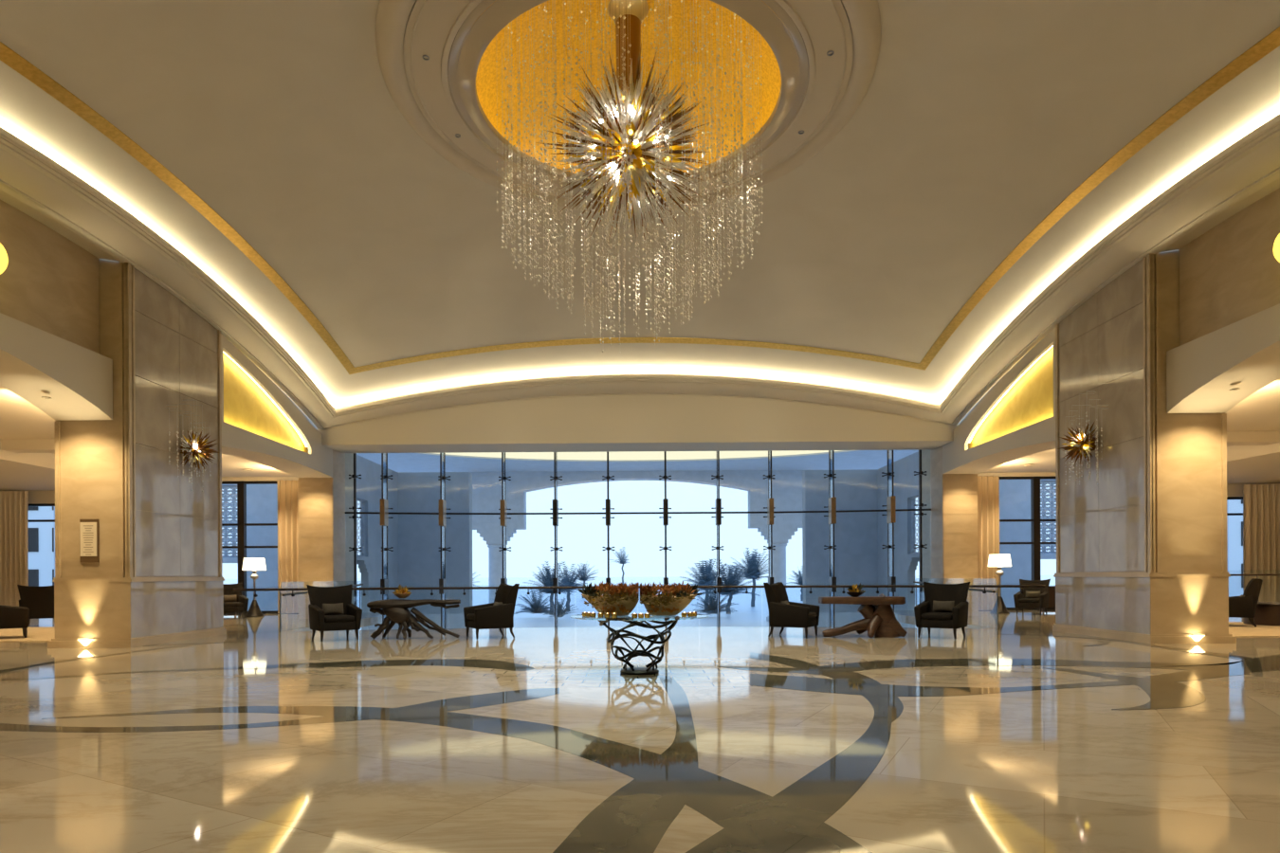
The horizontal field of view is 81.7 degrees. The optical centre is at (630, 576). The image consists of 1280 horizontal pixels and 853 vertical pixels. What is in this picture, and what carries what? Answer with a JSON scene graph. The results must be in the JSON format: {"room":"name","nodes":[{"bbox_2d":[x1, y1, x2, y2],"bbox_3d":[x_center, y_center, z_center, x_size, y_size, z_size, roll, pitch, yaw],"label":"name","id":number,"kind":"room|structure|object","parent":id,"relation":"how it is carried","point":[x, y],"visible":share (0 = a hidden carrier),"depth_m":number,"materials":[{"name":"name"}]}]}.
{"room":"hotel lobby","nodes":[
{"label":"hotel lobby","id":0,"kind":"room"},
{"bbox_2d":[0,200,99,353],"bbox_3d":[-10.224,-4.952,8.342,0.250,2.200,11.300,0,0,1],"label":"wall","id":1,"kind":"structure","parent":0,"point":[49,283],"depth_m":12.77,"materials":[{"name":"paint"}]},
{"bbox_2d":[0,243,8,274],"bbox_3d":[-9.739,-4.814,11.058,0.670,0.660,0.660,0,0,1],"label":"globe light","id":2,"kind":"object","parent":1,"relation":"attached to","point":[4,260],"visible":1,"depth_m":11.13,"materials":[{"name":"yellow glass"}]},
{"bbox_2d":[0,182,128,262],"bbox_3d":[-9.849,-5.263,8.489,0.700,1.581,11.000,0,0,1],"label":"trim","id":3,"kind":"structure","parent":1,"relation":"attached to","point":[10,200],"depth_m":12.68,"materials":[{"name":"beige paint"}]},
{"bbox_2d":[0,312,112,420],"bbox_3d":[-10.383,-3.526,9.344,1.100,1.150,9.300,0,0,1],"label":"wall","id":4,"kind":"structure","parent":0,"point":[35,363],"depth_m":12.90,"materials":[{"name":"beige paint"}]},
{"bbox_2d":[0,385,293,491],"bbox_3d":[-17.347,-3.494,10.606,14.150,0.650,33.500,0,0,1],"label":"ceiling","id":5,"kind":"structure","parent":0,"point":[27,432],"depth_m":20.36,"materials":[{"name":"beige paint"}]},
{"bbox_2d":[0,491,28,606],"bbox_3d":[-22.938,-0.852,26.913,2.050,4.480,0.176,0,0,1],"label":"curtain","id":6,"kind":"object","parent":5,"relation":"hanging from","point":[13,504],"visible":0.84,"depth_m":26.88,"materials":[{"name":"beige fabric"}]},
{"bbox_2d":[3,476,298,503],"bbox_3d":[-17.361,-1.218,27.307,13.800,5.200,0.300,0,0,1],"label":"wall","id":7,"kind":"structure","parent":0,"point":[34,497],"depth_m":27.19,"materials":[{"name":"beige paint"}]},
{"bbox_2d":[28,503,54,522],"bbox_3d":[-21.608,-0.638,27.316,1.700,4.080,0.120,0,0,1],"label":"window","id":8,"kind":"structure","parent":7,"relation":"in","point":[29,504],"depth_m":27.26,"materials":[{"name":"brown metal"}]},
{"bbox_2d":[221,481,277,613],"bbox_3d":[-12.936,-1.069,27.238,4.950,4.860,0.180,0,0,1],"label":"window","id":9,"kind":"structure","parent":7,"relation":"in","point":[241,524],"depth_m":27.17,"materials":[{"name":"brown metal"}]},
{"bbox_2d":[220,333,332,462],"bbox_3d":[-9.490,-4.606,20.236,0.100,2.021,6.300,0,0,1],"label":"wall","id":10,"kind":"structure","parent":0,"point":[312,437],"depth_m":19.97,"materials":[{"name":"beige paint"}]},
{"bbox_2d":[0,127,335,429],"bbox_3d":[-9.217,-5.434,12.683,0.830,1.926,20.040,0,0,1],"label":"crown molding","id":11,"kind":"structure","parent":10,"relation":"attached to","point":[25,170],"depth_m":13.85,"materials":[{"name":"beige paint"}]},
{"bbox_2d":[221,380,332,477],"bbox_3d":[-9.989,-4.533,20.291,1.100,3.040,6.400,0,0,1],"label":"beam","id":12,"kind":"structure","parent":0,"point":[236,442],"depth_m":20.05,"materials":[{"name":"beige paint"}]},
{"bbox_2d":[223,352,307,453],"bbox_3d":[-9.706,-4.580,19.588,0.040,1.968,5.000,0,0,1],"label":"lunette","id":13,"kind":"object","parent":12,"relation":"attached to","point":[246,406],"visible":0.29,"depth_m":18.94,"materials":[{"name":"gold paint"}]},
{"bbox_2d":[356,455,472,630],"bbox_3d":[-8.986,-0.608,29.732,3.500,8.100,7.900,0,0,1],"label":"wall","id":14,"kind":"structure","parent":0,"point":[415,539],"depth_m":33.07,"materials":[{"name":"stone"}]},
{"bbox_2d":[277,480,298,613],"bbox_3d":[-11.664,-1.075,26.862,2.300,4.820,0.176,0,0,1],"label":"curtain","id":15,"kind":"object","parent":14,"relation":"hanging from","point":[287,490],"visible":0.32,"depth_m":26.88,"materials":[{"name":"beige fabric"}]},
{"bbox_2d":[356,498,365,556],"bbox_3d":[-10.602,-1.885,28.646,0.100,2.330,1.700,0,0,1],"label":"lattice screen","id":16,"kind":"object","parent":14,"relation":"attached to","point":[363,509],"visible":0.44,"depth_m":29.21,"materials":[{"name":"stone"}]},
{"bbox_2d":[469,470,804,530],"bbox_3d":[0.464,-6.627,55.048,25.200,6.150,1.100,0,0,1],"label":"wall","id":17,"kind":"structure","parent":0,"point":[787,485],"depth_m":54.53,"materials":[{"name":"stone"}]},
{"bbox_2d":[316,394,958,453],"bbox_3d":[0.191,-5.126,23.929,21.400,2.150,2.940,0,0,1],"label":"wall","id":18,"kind":"structure","parent":0,"point":[626,422],"depth_m":22.47,"materials":[{"name":"beige paint"}]},
{"bbox_2d":[323,372,951,429],"bbox_3d":[0.175,-5.235,22.204,19.440,1.441,0.830,0,0,1],"label":"crown molding","id":19,"kind":"structure","parent":18,"relation":"attached to","point":[608,384],"depth_m":21.99,"materials":[{"name":"beige paint"}]},
{"bbox_2d":[345,449,931,628],"bbox_3d":[0.219,-0.416,24.518,19.215,8.330,0.992,0,0,1],"label":"window","id":20,"kind":"structure","parent":18,"relation":"in","point":[890,510],"depth_m":24.52,"materials":[{"name":"black metal"}]},
{"bbox_2d":[356,449,918,472],"bbox_3d":[0.328,-7.802,40.498,36.300,0.100,29.600,0,0,1],"label":"ceiling","id":21,"kind":"structure","parent":0,"point":[844,460],"depth_m":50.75,"materials":[{"name":"paint"}]},
{"bbox_2d":[0,0,1279,408],"bbox_3d":[0.083,-6.376,12.600,18.960,2.519,19.560,0,0,1],"label":"ceiling","id":22,"kind":"structure","parent":0,"point":[975,120],"depth_m":13.50,"materials":[{"name":"paint"}]},
{"bbox_2d":[375,0,880,213],"bbox_3d":[-0.035,-8.195,11.550,7.480,1.550,7.480,0,0,1],"label":"ceiling","id":23,"kind":"structure","parent":22,"relation":"attached to","point":[406,30],"depth_m":12.06,"materials":[{"name":"gold paint"}]},
{"bbox_2d":[447,0,809,187],"bbox_3d":[-0.031,-7.412,11.550,5.500,0.115,5.500,0,0,1],"label":"trim","id":24,"kind":"structure","parent":23,"relation":"attached to","point":[470,42],"depth_m":10.76,"materials":[{"name":"beige"}]},
{"bbox_2d":[495,0,762,352],"bbox_3d":[-0.041,-6.233,11.561,4.000,5.434,4.076,0,0,-21],"label":"chandelier","id":25,"kind":"object","parent":23,"relation":"hanging from","point":[629,150],"visible":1,"depth_m":11.17,"materials":[{"name":"clear glass"}]},
{"bbox_2d":[0,26,1279,374],"bbox_3d":[0.084,-6.264,12.600,16.040,1.159,16.040,0,0,1],"label":"trim","id":26,"kind":"structure","parent":22,"relation":"attached to","point":[1270,42],"depth_m":13.76,"materials":[{"name":"gold metal"}]},
{"bbox_2d":[0,610,1279,852],"bbox_3d":[0.101,1.423,10.450,48.600,0.254,33.500,0,0,1],"label":"floor","id":27,"kind":"structure","parent":0,"point":[1051,771],"depth_m":5.77,"materials":[{"name":"stone"}]},
{"bbox_2d":[0,626,54,641],"bbox_3d":[-15.537,1.363,17.541,7.600,0.019,4.400,0,0,1],"label":"rug","id":28,"kind":"object","parent":27,"relation":"on","point":[45,633],"visible":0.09,"depth_m":17.04,"materials":[{"name":"beige carpet"}]},
{"bbox_2d":[0,605,29,638],"bbox_3d":[-13.673,0.766,15.992,1.017,1.153,0.914,0,0,-41],"label":"armchair","id":29,"kind":"object","parent":28,"relation":"on","point":[10,617],"visible":1,"depth_m":15.85,"materials":[{"name":"brown fabric"}]},
{"bbox_2d":[17,585,54,625],"bbox_3d":[-16.251,0.800,20.406,0.914,1.153,1.017,0,0,-31],"label":"armchair","id":30,"kind":"object","parent":27,"relation":"on","point":[40,600],"visible":0.59,"depth_m":20.04,"materials":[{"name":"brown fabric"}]},
{"bbox_2d":[47,258,226,648],"bbox_3d":[-10.182,-2.347,15.522,1.580,7.390,3.240,0,0,1],"label":"pier","id":31,"kind":"object","parent":27,"relation":"on","point":[157,577],"visible":0.95,"depth_m":14.38,"materials":[{"name":"stone"}]},
{"bbox_2d":[79,519,99,562],"bbox_3d":[-10.238,-0.672,13.988,0.340,0.820,0.050,0,0,1],"label":"wall sign","id":32,"kind":"object","parent":31,"relation":"attached to","point":[89,536],"visible":1,"depth_m":13.97,"materials":[{"name":"beige paper"}]},
{"bbox_2d":[165,399,219,492],"bbox_3d":[-9.117,-2.785,15.645,0.711,1.963,1.150,0,0,1],"label":"wall light","id":33,"kind":"object","parent":31,"relation":"attached to","point":[196,449],"visible":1,"depth_m":15.60,"materials":[{"name":"gold metal"}]},
{"bbox_2d":[223,583,248,618],"bbox_3d":[-12.967,0.785,23.954,0.914,1.153,1.017,0,0,-40],"label":"armchair","id":34,"kind":"object","parent":27,"relation":"on","point":[233,601],"visible":0.56,"depth_m":23.97,"materials":[{"name":"brown fabric"}]},
{"bbox_2d":[223,594,237,602],"bbox_3d":[-13.040,0.717,24.043,0.420,0.238,0.148,0,0,-40],"label":"lumbar pillow","id":35,"kind":"object","parent":34,"relation":"on","point":[227,598],"depth_m":24.01,"materials":[{"name":"beige fabric"}]},
{"bbox_2d":[242,557,266,617],"bbox_3d":[-12.773,0.370,25.116,0.730,1.980,0.730,0,0,1],"label":"floor lamp","id":36,"kind":"object","parent":27,"relation":"on","point":[254,565],"visible":0.98,"depth_m":24.94,"materials":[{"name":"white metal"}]},
{"bbox_2d":[279,581,363,631],"bbox_3d":[-8.491,0.740,20.677,0.120,1.200,5.228,0,0,1],"label":"railing","id":37,"kind":"object","parent":27,"relation":"on","point":[301,593],"visible":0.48,"depth_m":18.22,"materials":[{"name":"black metal"}]},
{"bbox_2d":[298,450,354,619],"bbox_3d":[-9.927,-1.128,25.383,1.100,6.150,4.015,0,0,1],"label":"pier","id":38,"kind":"object","parent":27,"relation":"on","point":[325,531],"visible":0.75,"depth_m":23.38,"materials":[{"name":"stone"}]},
{"bbox_2d":[306,585,362,641],"bbox_3d":[-6.186,0.753,15.445,0.914,1.153,1.017,0,0,-35],"label":"armchair","id":39,"kind":"object","parent":27,"relation":"on","point":[331,609],"visible":1,"depth_m":15.43,"materials":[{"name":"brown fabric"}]},
{"bbox_2d":[322,603,343,614],"bbox_3d":[-6.253,0.685,15.539,0.420,0.238,0.148,0,0,-35],"label":"lumbar pillow","id":40,"kind":"object","parent":39,"relation":"on","point":[329,609],"depth_m":15.49,"materials":[{"name":"beige fabric"}]},
{"bbox_2d":[324,614,354,622],"bbox_3d":[-6.098,0.875,15.320,0.598,0.127,0.672,0,0,-35],"label":"seat cushion","id":41,"kind":"object","parent":39,"relation":"on","point":[342,618],"depth_m":15.08,"materials":[{"name":"brown fabric"}]},
{"bbox_2d":[366,599,460,639],"bbox_3d":[-4.581,0.904,15.630,1.980,0.843,0.578,0,0,1],"label":"table","id":42,"kind":"object","parent":27,"relation":"on","point":[395,611],"visible":1,"depth_m":15.56,"materials":[{"name":"brown wood"}]},
{"bbox_2d":[392,584,411,598],"bbox_3d":[-4.832,0.314,15.664,0.357,0.308,0.357,0,0,-37],"label":"flower bowl","id":43,"kind":"object","parent":42,"relation":"on","point":[399,593],"visible":1,"depth_m":15.61,"materials":[{"name":"brown metal"}]},
{"bbox_2d":[463,584,519,639],"bbox_3d":[-2.948,0.738,15.801,1.017,1.153,0.914,0,0,-29],"label":"armchair","id":44,"kind":"object","parent":27,"relation":"on","point":[499,614],"visible":1,"depth_m":15.53,"materials":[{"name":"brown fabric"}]},
{"bbox_2d":[569,612,708,675],"bbox_3d":[0.119,0.912,9.949,1.858,0.775,1.858,0,0,43],"label":"glass table","id":45,"kind":"object","parent":27,"relation":"on","point":[648,670],"visible":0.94,"depth_m":9.71,"materials":[{"name":"black metal"}]},
{"bbox_2d":[578,581,639,616],"bbox_3d":[-0.296,0.290,9.872,0.832,0.470,0.698,0,0,1],"label":"flower planter","id":46,"kind":"object","parent":45,"relation":"on","point":[622,600],"visible":1,"depth_m":9.72,"materials":[{"name":"gold ceramic"}]},
{"bbox_2d":[639,580,702,616],"bbox_3d":[0.549,0.287,9.855,0.858,0.470,0.704,0,0,1],"label":"flower planter","id":47,"kind":"object","parent":45,"relation":"on","point":[673,599],"visible":1,"depth_m":9.73,"materials":[{"name":"gold metal"}]},
{"bbox_2d":[233,583,1045,633],"bbox_3d":[0.167,0.749,18.170,19.139,1.100,1.578,0,0,1],"label":"railing","id":48,"kind":"object","parent":27,"relation":"on","point":[846,586],"visible":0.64,"depth_m":18.32,"materials":[{"name":"black metal"}]},
{"bbox_2d":[763,582,820,638],"bbox_3d":[3.408,0.708,15.744,1.017,1.153,0.914,0,0,30],"label":"armchair","id":49,"kind":"object","parent":27,"relation":"on","point":[783,613],"visible":1,"depth_m":15.47,"materials":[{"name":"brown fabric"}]},
{"bbox_2d":[818,593,907,638],"bbox_3d":[4.859,0.841,15.550,1.770,0.948,0.721,0,0,1],"label":"table","id":50,"kind":"object","parent":27,"relation":"on","point":[880,621],"visible":1,"depth_m":15.36,"materials":[{"name":"brown wood"}]},
{"bbox_2d":[846,583,865,597],"bbox_3d":[4.738,0.278,15.578,0.378,0.310,0.360,0,0,1],"label":"flower bowl","id":51,"kind":"object","parent":50,"relation":"on","point":[852,592],"visible":1,"depth_m":15.51,"materials":[{"name":"black wood"}]},
{"bbox_2d":[914,582,969,639],"bbox_3d":[6.462,0.694,15.332,0.914,1.153,1.017,0,0,36],"label":"armchair","id":52,"kind":"object","parent":27,"relation":"on","point":[944,606],"visible":1,"depth_m":15.31,"materials":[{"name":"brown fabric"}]},
{"bbox_2d":[921,612,952,620],"bbox_3d":[6.373,0.817,15.208,0.598,0.127,0.672,0,0,36],"label":"seat cushion","id":53,"kind":"object","parent":52,"relation":"on","point":[924,615],"depth_m":14.96,"materials":[{"name":"brown fabric"}]},
{"bbox_2d":[932,600,954,612],"bbox_3d":[6.530,0.625,15.424,0.420,0.238,0.148,0,0,36],"label":"lumbar pillow","id":54,"kind":"object","parent":52,"relation":"on","point":[938,606],"depth_m":15.38,"materials":[{"name":"beige fabric"}]},
{"bbox_2d":[921,446,978,616],"bbox_3d":[10.372,-1.224,25.200,1.100,6.150,4.015,0,0,1],"label":"pier","id":55,"kind":"object","parent":27,"relation":"on","point":[949,531],"visible":0.75,"depth_m":23.20,"materials":[{"name":"stone"}]},
{"bbox_2d":[913,578,998,628],"bbox_3d":[8.868,0.658,20.521,0.120,1.200,5.228,0,0,1],"label":"railing","id":56,"kind":"object","parent":27,"relation":"on","point":[975,590],"visible":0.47,"depth_m":18.02,"materials":[{"name":"black metal"}]},
{"bbox_2d":[987,554,1011,613],"bbox_3d":[12.426,0.252,24.889,0.730,1.980,0.730,0,0,1],"label":"floor lamp","id":57,"kind":"object","parent":27,"relation":"on","point":[999,561],"visible":0.93,"depth_m":24.71,"materials":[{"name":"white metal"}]},
{"bbox_2d":[1013,579,1050,615],"bbox_3d":[13.095,0.662,24.120,0.914,1.153,1.017,0,0,41],"label":"armchair","id":58,"kind":"object","parent":27,"relation":"on","point":[1032,597],"visible":0.92,"depth_m":24.03,"materials":[{"name":"brown fabric"}]},
{"bbox_2d":[1018,598,1039,603],"bbox_3d":[12.996,0.786,24.004,0.598,0.127,0.672,0,0,41],"label":"seat cushion","id":59,"kind":"object","parent":58,"relation":"on","point":[1020,600],"depth_m":23.80,"materials":[{"name":"brown fabric"}]},
{"bbox_2d":[1025,590,1040,598],"bbox_3d":[13.169,0.594,24.207,0.420,0.238,0.148,0,0,41],"label":"lumbar pillow","id":60,"kind":"object","parent":58,"relation":"on","point":[1029,594],"depth_m":24.16,"materials":[{"name":"beige fabric"}]},
{"bbox_2d":[1037,585,1055,611],"bbox_3d":[15.139,0.789,26.065,1.600,0.880,0.500,0,0,1],"label":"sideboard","id":61,"kind":"object","parent":27,"relation":"on","point":[1051,589],"visible":0.08,"depth_m":25.83,"materials":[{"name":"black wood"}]},
{"bbox_2d":[1052,249,1236,643],"bbox_3d":[10.437,-2.444,15.337,1.580,7.390,3.240,0,0,1],"label":"pier","id":62,"kind":"object","parent":27,"relation":"on","point":[1142,551],"visible":0.96,"depth_m":14.20,"materials":[{"name":"stone"}]},
{"bbox_2d":[1057,391,1108,485],"bbox_3d":[9.377,-2.876,15.623,0.701,2.025,1.212,0,0,1],"label":"wall light","id":63,"kind":"object","parent":62,"relation":"attached to","point":[1081,444],"visible":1,"depth_m":15.46,"materials":[{"name":"gold metal"}]},
{"bbox_2d":[1228,621,1279,637],"bbox_3d":[15.862,1.215,17.258,7.600,0.019,4.400,0,0,1],"label":"rug","id":64,"kind":"object","parent":27,"relation":"on","point":[1236,629],"visible":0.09,"depth_m":16.50,"materials":[{"name":"beige carpet"}]},
{"bbox_2d":[1228,578,1262,627],"bbox_3d":[14.751,0.632,18.040,1.017,1.153,0.914,0,0,37],"label":"armchair","id":65,"kind":"object","parent":64,"relation":"on","point":[1244,606],"visible":0.79,"depth_m":17.59,"materials":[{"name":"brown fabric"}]},
{"bbox_2d":[1243,602,1279,625],"bbox_3d":[16.094,0.934,18.456,1.340,0.540,1.340,0,0,1],"label":"table","id":66,"kind":"object","parent":64,"relation":"on","point":[1267,613],"visible":0.83,"depth_m":18.14,"materials":[{"name":"black wood"}]},
{"bbox_2d":[1230,569,1279,602],"bbox_3d":[20.714,0.503,23.422,5.240,1.400,0.075,0,0,1],"label":"railing","id":67,"kind":"object","parent":27,"relation":"on","point":[1256,576],"visible":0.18,"depth_m":23.40,"materials":[{"name":"black metal"}]},
{"bbox_2d":[802,451,919,627],"bbox_3d":[9.513,-0.695,29.566,3.500,8.100,7.900,0,0,1],"label":"wall","id":68,"kind":"structure","parent":0,"point":[860,557],"depth_m":32.91,"materials":[{"name":"stone"}]},
{"bbox_2d":[910,495,918,553],"bbox_3d":[11.097,-1.987,28.451,0.100,2.330,1.700,0,0,1],"label":"lattice screen","id":69,"kind":"object","parent":68,"relation":"attached to","point":[915,501],"visible":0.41,"depth_m":29.00,"materials":[{"name":"stone"}]},
{"bbox_2d":[942,375,1055,474],"bbox_3d":[10.310,-4.628,20.108,1.100,3.040,6.400,0,0,1],"label":"beam","id":70,"kind":"structure","parent":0,"point":[1038,437],"depth_m":19.86,"materials":[{"name":"beige paint"}]},
{"bbox_2d":[969,346,1053,448],"bbox_3d":[10.013,-4.673,19.410,0.040,1.968,5.000,0,0,1],"label":"lunette","id":71,"kind":"object","parent":70,"relation":"attached to","point":[1029,401],"visible":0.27,"depth_m":18.75,"materials":[{"name":"yellow paint"}]},
{"bbox_2d":[942,328,1055,458],"bbox_3d":[9.809,-4.697,20.062,0.100,2.021,6.300,0,0,1],"label":"wall","id":72,"kind":"structure","parent":0,"point":[963,432],"depth_m":19.84,"materials":[{"name":"beige paint"}]},
{"bbox_2d":[969,346,1052,442],"bbox_3d":[9.908,-4.574,19.346,0.090,1.805,4.630,0,0,1],"label":"light","id":73,"kind":"object","parent":72,"relation":"attached to","point":[1051,346],"visible":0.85,"depth_m":19.92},
{"bbox_2d":[939,113,1279,425],"bbox_3d":[9.392,-5.521,12.516,0.830,1.926,20.040,0,0,1],"label":"crown molding","id":74,"kind":"structure","parent":72,"relation":"attached to","point":[1253,158],"depth_m":13.69,"materials":[{"name":"beige paint"}]},
{"bbox_2d":[977,472,1279,496],"bbox_3d":[17.837,-1.384,26.991,13.800,5.200,0.300,0,0,1],"label":"wall","id":75,"kind":"structure","parent":0,"point":[1233,489],"depth_m":26.86,"materials":[{"name":"beige paint"}]},
{"bbox_2d":[999,476,1056,610],"bbox_3d":[13.413,-1.193,27.000,4.950,4.860,0.180,0,0,1],"label":"window","id":76,"kind":"structure","parent":75,"relation":"in","point":[1034,520],"depth_m":26.90,"materials":[{"name":"brown metal"}]},
{"bbox_2d":[981,377,1279,483],"bbox_3d":[17.501,-3.657,10.293,14.150,0.650,33.500,0,0,1],"label":"ceiling","id":77,"kind":"structure","parent":0,"point":[1253,424],"depth_m":20.20,"materials":[{"name":"beige paint"}]},
{"bbox_2d":[977,475,999,610],"bbox_3d":[12.135,-1.187,26.648,2.300,4.820,0.176,0,0,1],"label":"curtain","id":78,"kind":"object","parent":77,"relation":"hanging from","point":[988,487],"visible":0.27,"depth_m":26.63,"materials":[{"name":"beige fabric"}]},
{"bbox_2d":[1243,483,1279,602],"bbox_3d":[23.210,-1.069,26.498,2.450,4.480,0.176,0,0,1],"label":"curtain","id":79,"kind":"object","parent":77,"relation":"hanging from","point":[1261,502],"visible":0.89,"depth_m":26.50,"materials":[{"name":"beige fabric"}]},
{"bbox_2d":[1166,303,1279,413],"bbox_3d":[10.516,-3.624,9.156,1.100,1.150,9.300,0,0,1],"label":"wall","id":80,"kind":"structure","parent":0,"point":[1244,355],"depth_m":12.75,"materials":[{"name":"beige paint"}]},
{"bbox_2d":[1179,187,1279,346],"bbox_3d":[10.325,-5.048,8.157,0.250,2.200,11.300,0,0,1],"label":"wall","id":81,"kind":"structure","parent":0,"point":[1229,274],"depth_m":12.61,"materials":[{"name":"paint"}]},
{"bbox_2d":[1148,171,1279,254],"bbox_3d":[9.950,-5.356,8.311,0.700,1.581,11.000,0,0,1],"label":"trim","id":82,"kind":"structure","parent":81,"relation":"attached to","point":[1273,186],"depth_m":12.52,"materials":[{"name":"beige paint"}]},
{"bbox_2d":[1272,233,1279,262],"bbox_3d":[9.890,-4.907,10.881,0.670,0.660,0.660,0,0,1],"label":"globe light","id":83,"kind":"object","parent":81,"relation":"attached to","point":[1276,246],"visible":1,"depth_m":10.97,"materials":[{"name":"yellow glass"}]},
{"label":"outside","id":84,"kind":"structure","parent":0,"visible":0},
{"bbox_2d":[223,575,1055,587],"bbox_3d":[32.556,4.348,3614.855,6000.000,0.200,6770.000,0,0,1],"label":"sea","id":85,"kind":"structure","parent":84,"point":[483,581],"depth_m":706.47,"materials":[{"name":"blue liquid"}]},
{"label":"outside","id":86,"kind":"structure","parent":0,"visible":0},
{"bbox_2d":[357,585,1055,630],"bbox_3d":[1.167,3.495,127.795,600.000,0.200,204.400,0,0,1],"label":"ground","id":87,"kind":"structure","parent":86,"point":[746,615],"depth_m":71.21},
{"bbox_2d":[28,506,54,586],"bbox_3d":[-35.566,-1.683,49.297,10.000,10.500,6.050,0,0,1],"label":"building","id":88,"kind":"structure","parent":87,"relation":"on","point":[41,535],"depth_m":46.34,"materials":[{"name":"white concrete"}]},
{"bbox_2d":[54,484,277,610],"bbox_3d":[-21.000,-1.801,34.390,11.400,10.600,0.400,0,0,1],"label":"wall","id":89,"kind":"structure","parent":87,"relation":"on","point":[262,500],"depth_m":34.16,"materials":[{"name":"stone"}]},
{"bbox_2d":[221,485,237,557],"bbox_3d":[-19.178,-2.510,34.374,2.350,3.400,0.100,0,0,1],"label":"lattice screen","id":90,"kind":"object","parent":89,"relation":"attached to","point":[233,494],"visible":0.23,"depth_m":34.35,"materials":[{"name":"stone"}]},
{"bbox_2d":[476,529,516,603],"bbox_3d":[-9.954,-0.028,55.142,2.760,6.950,1.520,0,0,1],"label":"column","id":91,"kind":"structure","parent":87,"relation":"on","point":[493,538],"depth_m":54.62,"materials":[{"name":"paint"}]},
{"bbox_2d":[513,588,563,614],"bbox_3d":[-7.423,2.039,60.351,4.017,2.270,4.014,0,0,-26],"label":"shrub","id":92,"kind":"object","parent":87,"relation":"on","point":[537,607],"visible":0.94,"depth_m":60.12,"materials":[{"name":"green plant"}]},
{"bbox_2d":[518,562,578,612],"bbox_3d":[-7.250,1.039,66.170,5.539,4.843,5.677,0,0,-21],"label":"palm tree","id":93,"kind":"object","parent":87,"relation":"on","point":[547,582],"visible":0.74,"depth_m":65.81,"materials":[{"name":"green plant"}]},
{"bbox_2d":[541,597,578,617],"bbox_3d":[-5.431,2.385,57.275,2.905,1.607,2.511,0,0,6],"label":"shrub","id":94,"kind":"object","parent":87,"relation":"on","point":[560,612],"visible":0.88,"depth_m":56.97,"materials":[{"name":"green plant"}]},
{"bbox_2d":[552,562,594,611],"bbox_3d":[-5.771,0.949,73.223,4.241,4.992,5.480,0,0,24],"label":"palm tree","id":95,"kind":"object","parent":87,"relation":"on","point":[571,580],"visible":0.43,"depth_m":73.34,"materials":[{"name":"green plant"}]},
{"bbox_2d":[569,561,598,598],"bbox_3d":[-7.175,0.500,115.648,5.545,5.877,5.504,0,0,31],"label":"palm tree","id":96,"kind":"object","parent":87,"relation":"on","point":[583,576],"visible":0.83,"depth_m":115.38,"materials":[{"name":"green plant"}]},
{"bbox_2d":[606,547,629,585],"bbox_3d":[-2.146,-1.461,156.921,5.732,9.758,6.423,0,0,-12],"label":"palm tree","id":97,"kind":"object","parent":87,"relation":"on","point":[621,560],"visible":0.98,"depth_m":156.63,"materials":[{"name":"green plant"}]},
{"bbox_2d":[680,558,728,610],"bbox_3d":[7.700,0.776,73.657,6.079,5.201,6.249,0,0,-24],"label":"palm tree","id":98,"kind":"object","parent":87,"relation":"on","point":[703,578],"visible":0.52,"depth_m":73.14,"materials":[{"name":"green plant"}]},
{"bbox_2d":[692,587,738,616],"bbox_3d":[6.817,1.942,59.912,4.179,2.357,4.219,0,0,17],"label":"shrub","id":99,"kind":"object","parent":87,"relation":"on","point":[711,609],"visible":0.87,"depth_m":59.68,"materials":[{"name":"green plant"}]},
{"bbox_2d":[698,559,759,614],"bbox_3d":[8.771,0.919,66.198,6.268,4.886,6.188,0,0,-4],"label":"palm tree","id":100,"kind":"object","parent":87,"relation":"on","point":[730,579],"visible":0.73,"depth_m":65.66,"materials":[{"name":"green plant"}]},
{"bbox_2d":[725,548,768,606],"bbox_3d":[13.238,0.049,80.463,6.250,6.578,6.660,0,0,-35],"label":"palm tree","id":101,"kind":"object","parent":87,"relation":"on","point":[753,565],"visible":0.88,"depth_m":80.44,"materials":[{"name":"green plant"}]},
{"bbox_2d":[757,527,797,621],"bbox_3d":[10.945,-0.126,54.954,2.760,6.950,1.520,0,0,1],"label":"column","id":102,"kind":"structure","parent":87,"relation":"on","point":[780,535],"depth_m":54.44,"materials":[{"name":"paint"}]},
{"bbox_2d":[786,566,803,601],"bbox_3d":[23.077,0.857,98.723,5.394,4.869,4.867,0,0,-31],"label":"shrub","id":103,"kind":"object","parent":87,"relation":"on","point":[798,577],"visible":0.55,"depth_m":98.50,"materials":[{"name":"green plant"}]},
{"bbox_2d":[999,479,1228,607],"bbox_3d":[21.598,-2.002,34.007,11.400,10.600,0.400,0,0,1],"label":"wall","id":104,"kind":"structure","parent":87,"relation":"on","point":[1014,495],"depth_m":33.84,"materials":[{"name":"stone"}]},
{"bbox_2d":[1040,480,1056,553],"bbox_3d":[19.770,-2.693,34.023,2.350,3.400,0.100,0,0,1],"label":"lattice screen","id":105,"kind":"object","parent":104,"relation":"attached to","point":[1051,508],"visible":0.36,"depth_m":34.01,"materials":[{"name":"stone"}]},
{"bbox_2d":[1228,499,1243,597],"bbox_3d":[36.430,-2.021,48.649,10.000,10.500,6.050,0,0,1],"label":"building","id":106,"kind":"structure","parent":87,"relation":"on","point":[1235,522],"depth_m":45.66,"materials":[{"name":"white concrete"}]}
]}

